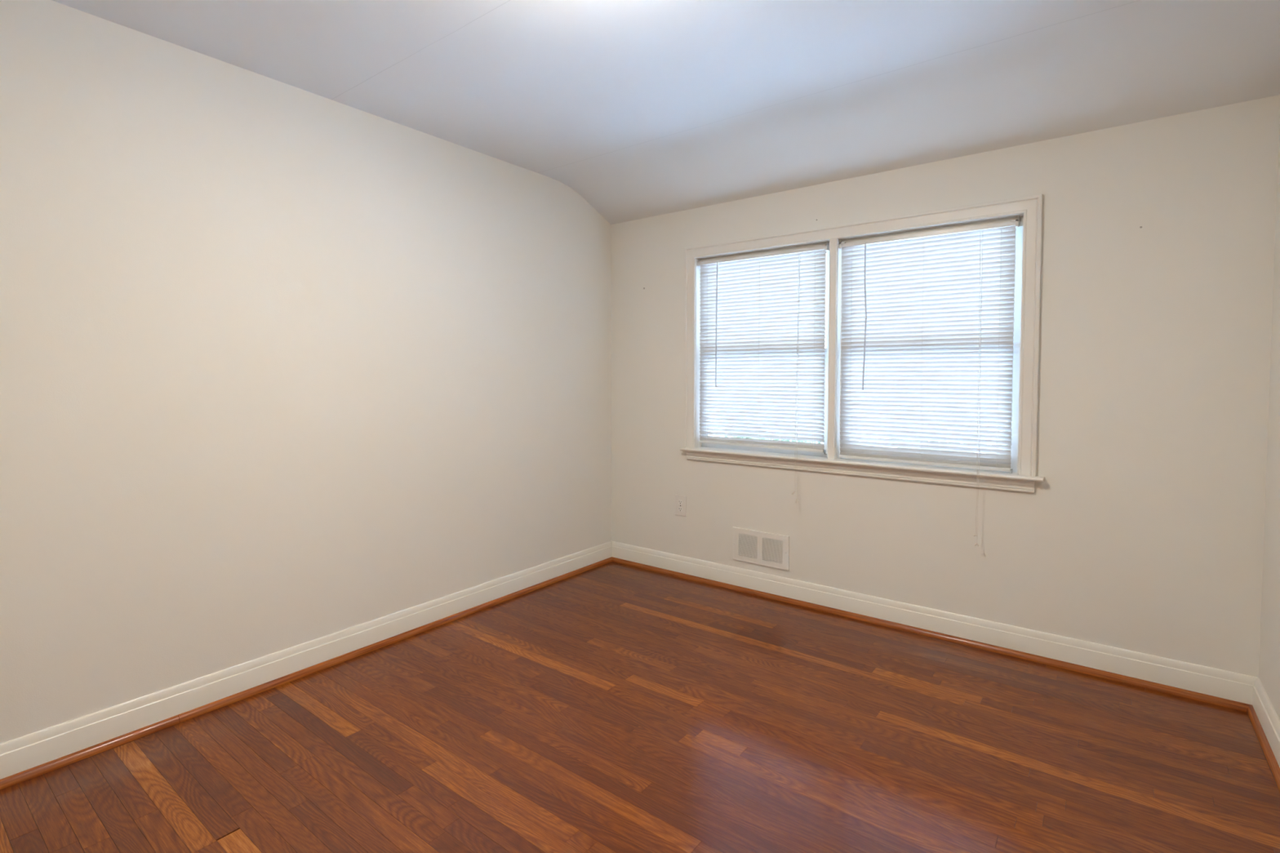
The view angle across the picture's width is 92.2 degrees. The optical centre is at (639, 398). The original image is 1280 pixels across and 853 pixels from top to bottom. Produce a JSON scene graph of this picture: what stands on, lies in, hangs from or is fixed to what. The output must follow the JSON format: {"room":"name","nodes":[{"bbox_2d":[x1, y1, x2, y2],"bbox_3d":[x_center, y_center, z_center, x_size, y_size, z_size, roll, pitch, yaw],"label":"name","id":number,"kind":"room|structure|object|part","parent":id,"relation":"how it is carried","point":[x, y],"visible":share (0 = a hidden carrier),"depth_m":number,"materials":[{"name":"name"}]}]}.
{"room":"empty bedroom","nodes":[
{"label":"empty bedroom","id":0,"kind":"room"},
{"bbox_2d":[0,0,611,743],"bbox_3d":[-1.519,-0.119,2.713,0.150,2.880,4.450,2,3,37],"label":"wall","id":1,"kind":"structure","parent":0,"point":[283,366],"depth_m":2.49,"materials":[{"name":"white paint"}]},
{"bbox_2d":[0,715,179,790],"bbox_3d":[-2.209,1.226,1.688,0.018,0.026,1.570,2,3,37],"label":"trim","id":2,"kind":"structure","parent":1,"relation":"attached to","point":[11,780],"depth_m":2.10,"materials":[{"name":"brown wood"}]},
{"bbox_2d":[0,541,611,779],"bbox_3d":[-1.452,1.135,2.708,0.017,0.132,4.150,2,3,37],"label":"baseboard","id":3,"kind":"structure","parent":1,"relation":"attached to","point":[20,754],"depth_m":2.51,"materials":[{"name":"white wood"}]},
{"bbox_2d":[177,556,612,723],"bbox_3d":[-0.962,1.167,3.325,0.018,0.026,2.544,2,3,37],"label":"trim","id":4,"kind":"structure","parent":1,"relation":"attached to","point":[194,713],"depth_m":2.88,"materials":[{"name":"brown wood"}]},
{"bbox_2d":[0,561,1279,852],"bbox_3d":[-0.159,1.298,1.730,3.286,0.120,4.170,2,3,37],"label":"floor","id":5,"kind":"structure","parent":0,"point":[612,707],"depth_m":2.14,"materials":[{"name":"brown wood"}]},
{"bbox_2d":[51,0,1279,224],"bbox_3d":[-0.160,-1.307,1.634,3.286,0.406,4.190,2,3,37],"label":"ceiling","id":6,"kind":"structure","parent":0,"point":[642,108],"depth_m":2.44,"materials":[{"name":"white paint"}]},
{"bbox_2d":[610,94,1279,677],"bbox_3d":[1.143,-0.144,3.389,3.266,2.880,0.150,2,3,37],"label":"wall","id":7,"kind":"structure","parent":0,"point":[1143,531],"depth_m":2.69,"materials":[{"name":"white paint"}]},
{"bbox_2d":[675,494,686,516],"bbox_3d":[0.263,0.694,3.990,0.087,0.134,0.009,2,3,37],"label":"wall outlet","id":8,"kind":"object","parent":7,"relation":"attached to","point":[680,500],"visible":1,"depth_m":3.98,"materials":[{"name":"beige plastic"}]},
{"bbox_2d":[732,527,789,570],"bbox_3d":[0.712,0.889,3.653,0.365,0.199,0.012,2,3,37],"label":"air vent","id":9,"kind":"object","parent":7,"relation":"in","point":[750,546],"visible":1,"depth_m":3.65,"materials":[{"name":"white metal"}]},
{"bbox_2d":[695,240,829,457],"bbox_3d":[0.740,-0.272,3.691,0.884,1.233,0.150,2,3,37],"label":"window","id":10,"kind":"structure","parent":7,"relation":"in","point":[698,444],"depth_m":3.71,"materials":[{"name":"white glass"}]},
{"bbox_2d":[697,240,829,503],"bbox_3d":[0.681,-0.147,3.630,0.838,1.451,0.122,2,3,37],"label":"mini blind","id":11,"kind":"object","parent":10,"relation":"attached to","point":[762,322],"visible":0.99,"depth_m":3.63,"materials":[{"name":"white plastic"}]},
{"bbox_3d":[0.427,-0.285,3.872,0.001,1.110,0.026,2,3,37],"label":"ladder cord","id":12,"kind":"part","parent":11,"relation":"part of","materials":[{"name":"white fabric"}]},
{"bbox_3d":[0.713,-0.277,3.655,0.001,1.110,0.026,2,3,37],"label":"ladder cord","id":13,"kind":"part","parent":11,"relation":"part of","materials":[{"name":"white fabric"}]},
{"bbox_3d":[0.705,0.282,3.682,0.810,0.018,0.025,2,3,37],"label":"rail","id":14,"kind":"part","parent":11,"relation":"part of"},
{"bbox_3d":[0.881,-0.154,3.458,0.006,1.345,0.084,1,2,20],"label":"lift cord","id":15,"kind":"part","parent":11,"relation":"part of","materials":[{"name":"white fabric"}]},
{"bbox_3d":[0.888,-0.134,3.454,0.005,1.385,0.085,1,2,17],"label":"lift cord","id":16,"kind":"part","parent":11,"relation":"part of","materials":[{"name":"white fabric"}]},
{"bbox_3d":[0.982,-0.270,3.450,0.001,1.110,0.026,2,3,37],"label":"ladder cord","id":17,"kind":"part","parent":11,"relation":"part of","materials":[{"name":"white fabric"}]},
{"bbox_3d":[0.744,0.015,3.707,0.854,0.614,0.030,2,3,37],"label":"sash","id":18,"kind":"part","parent":10,"relation":"part of","materials":[{"name":"white plastic"}]},
{"bbox_3d":[0.769,-0.563,3.719,0.854,0.621,0.030,2,3,37],"label":"sash","id":19,"kind":"part","parent":10,"relation":"part of","materials":[{"name":"white plastic"}]},
{"bbox_2d":[680,447,1044,493],"bbox_3d":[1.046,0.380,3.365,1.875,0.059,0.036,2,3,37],"label":"trim","id":20,"kind":"structure","parent":7,"relation":"attached to","point":[1024,486],"depth_m":3.22,"materials":[{"name":"white wood"}]},
{"bbox_2d":[684,194,1042,476],"bbox_3d":[1.044,-0.300,3.349,1.898,1.267,0.024,2,3,37],"label":"trim","id":21,"kind":"structure","parent":7,"relation":"attached to","point":[1031,206],"depth_m":3.08,"materials":[{"name":"white wood"}]},
{"bbox_2d":[835,213,1023,472],"bbox_3d":[1.455,-0.252,3.147,0.881,1.233,0.150,2,3,37],"label":"window","id":22,"kind":"structure","parent":7,"relation":"in","point":[1019,237],"depth_m":2.93,"materials":[{"name":"white glass"}]},
{"bbox_2d":[839,214,1019,546],"bbox_3d":[1.398,-0.082,3.088,0.836,1.542,0.119,2,3,37],"label":"mini blind","id":23,"kind":"object","parent":22,"relation":"attached to","point":[929,316],"visible":1,"depth_m":3.09,"materials":[{"name":"white plastic"}]},
{"bbox_3d":[1.144,-0.253,3.327,0.001,1.131,0.026,2,3,37],"label":"ladder cord","id":24,"kind":"part","parent":23,"relation":"part of","materials":[{"name":"white fabric"}]},
{"bbox_3d":[1.428,-0.245,3.111,0.001,1.131,0.026,2,3,37],"label":"ladder cord","id":25,"kind":"part","parent":23,"relation":"part of","materials":[{"name":"white fabric"}]},
{"bbox_3d":[1.421,0.325,3.138,0.807,0.018,0.025,2,3,37],"label":"rail","id":26,"kind":"part","parent":23,"relation":"part of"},
{"bbox_3d":[1.602,-0.079,2.913,0.004,1.440,0.083,1,2,25],"label":"lift cord","id":27,"kind":"part","parent":23,"relation":"part of","materials":[{"name":"white fabric"}]},
{"bbox_3d":[1.608,-0.059,2.909,0.006,1.480,0.082,1,2,27],"label":"lift cord","id":28,"kind":"part","parent":23,"relation":"part of","materials":[{"name":"white fabric"}]},
{"bbox_3d":[1.697,-0.237,2.907,0.001,1.131,0.026,2,3,37],"label":"ladder cord","id":29,"kind":"part","parent":23,"relation":"part of","materials":[{"name":"white fabric"}]},
{"bbox_3d":[1.459,0.035,3.163,0.851,0.614,0.030,2,3,37],"label":"sash","id":30,"kind":"part","parent":22,"relation":"part of","materials":[{"name":"white plastic"}]},
{"bbox_3d":[1.484,-0.543,3.175,0.851,0.621,0.030,2,3,37],"label":"sash","id":31,"kind":"part","parent":22,"relation":"part of","materials":[{"name":"white plastic"}]},
{"bbox_2d":[612,556,1251,711],"bbox_3d":[1.081,1.165,3.356,3.232,0.026,0.018,2,3,37],"label":"trim","id":32,"kind":"structure","parent":7,"relation":"attached to","point":[1226,703],"depth_m":2.95,"materials":[{"name":"brown wood"}]},
{"bbox_2d":[611,541,1257,705],"bbox_3d":[1.092,1.111,3.368,3.266,0.132,0.017,2,3,37],"label":"baseboard","id":33,"kind":"structure","parent":7,"relation":"attached to","point":[1235,686],"depth_m":2.96,"materials":[{"name":"white wood"}]},
{"bbox_2d":[1258,118,1279,719],"bbox_3d":[1.200,-0.044,0.645,0.150,2.880,4.450,2,3,37],"label":"wall","id":34,"kind":"structure","parent":0,"point":[1269,645],"depth_m":2.26,"materials":[{"name":"white paint"}]},
{"bbox_2d":[1246,705,1279,793],"bbox_3d":[1.119,1.260,0.755,0.018,0.026,4.116,2,3,37],"label":"trim","id":35,"kind":"structure","parent":34,"relation":"attached to","point":[1270,758],"depth_m":2.13,"materials":[{"name":"brown wood"}]},
{"bbox_2d":[1252,677,1279,767],"bbox_3d":[1.133,1.207,0.742,0.017,0.132,4.150,2,3,37],"label":"baseboard","id":36,"kind":"structure","parent":34,"relation":"attached to","point":[1269,721],"depth_m":2.18,"materials":[{"name":"white wood"}]},
{"label":"outside","id":37,"kind":"structure","parent":0,"visible":0},
{"bbox_2d":[710,427,995,453],"bbox_3d":[9.312,1.903,13.597,32.000,0.200,25.840,2,3,37],"label":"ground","id":38,"kind":"structure","parent":37,"point":[713,428],"depth_m":23.50,"materials":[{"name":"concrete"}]},
{"bbox_2d":[720,358,855,443],"bbox_3d":[2.820,0.387,11.632,2.821,2.986,2.683,2,3,37],"label":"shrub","id":39,"kind":"object","parent":38,"relation":"on","point":[815,358],"visible":0.02,"depth_m":10.81,"materials":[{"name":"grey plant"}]},
{"bbox_2d":[888,395,1008,454],"bbox_3d":[5.322,0.528,10.048,2.513,2.819,2.550,2,3,37],"label":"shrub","id":40,"kind":"object","parent":38,"relation":"on","point":[905,396],"visible":0.02,"depth_m":9.53,"materials":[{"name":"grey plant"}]}
]}

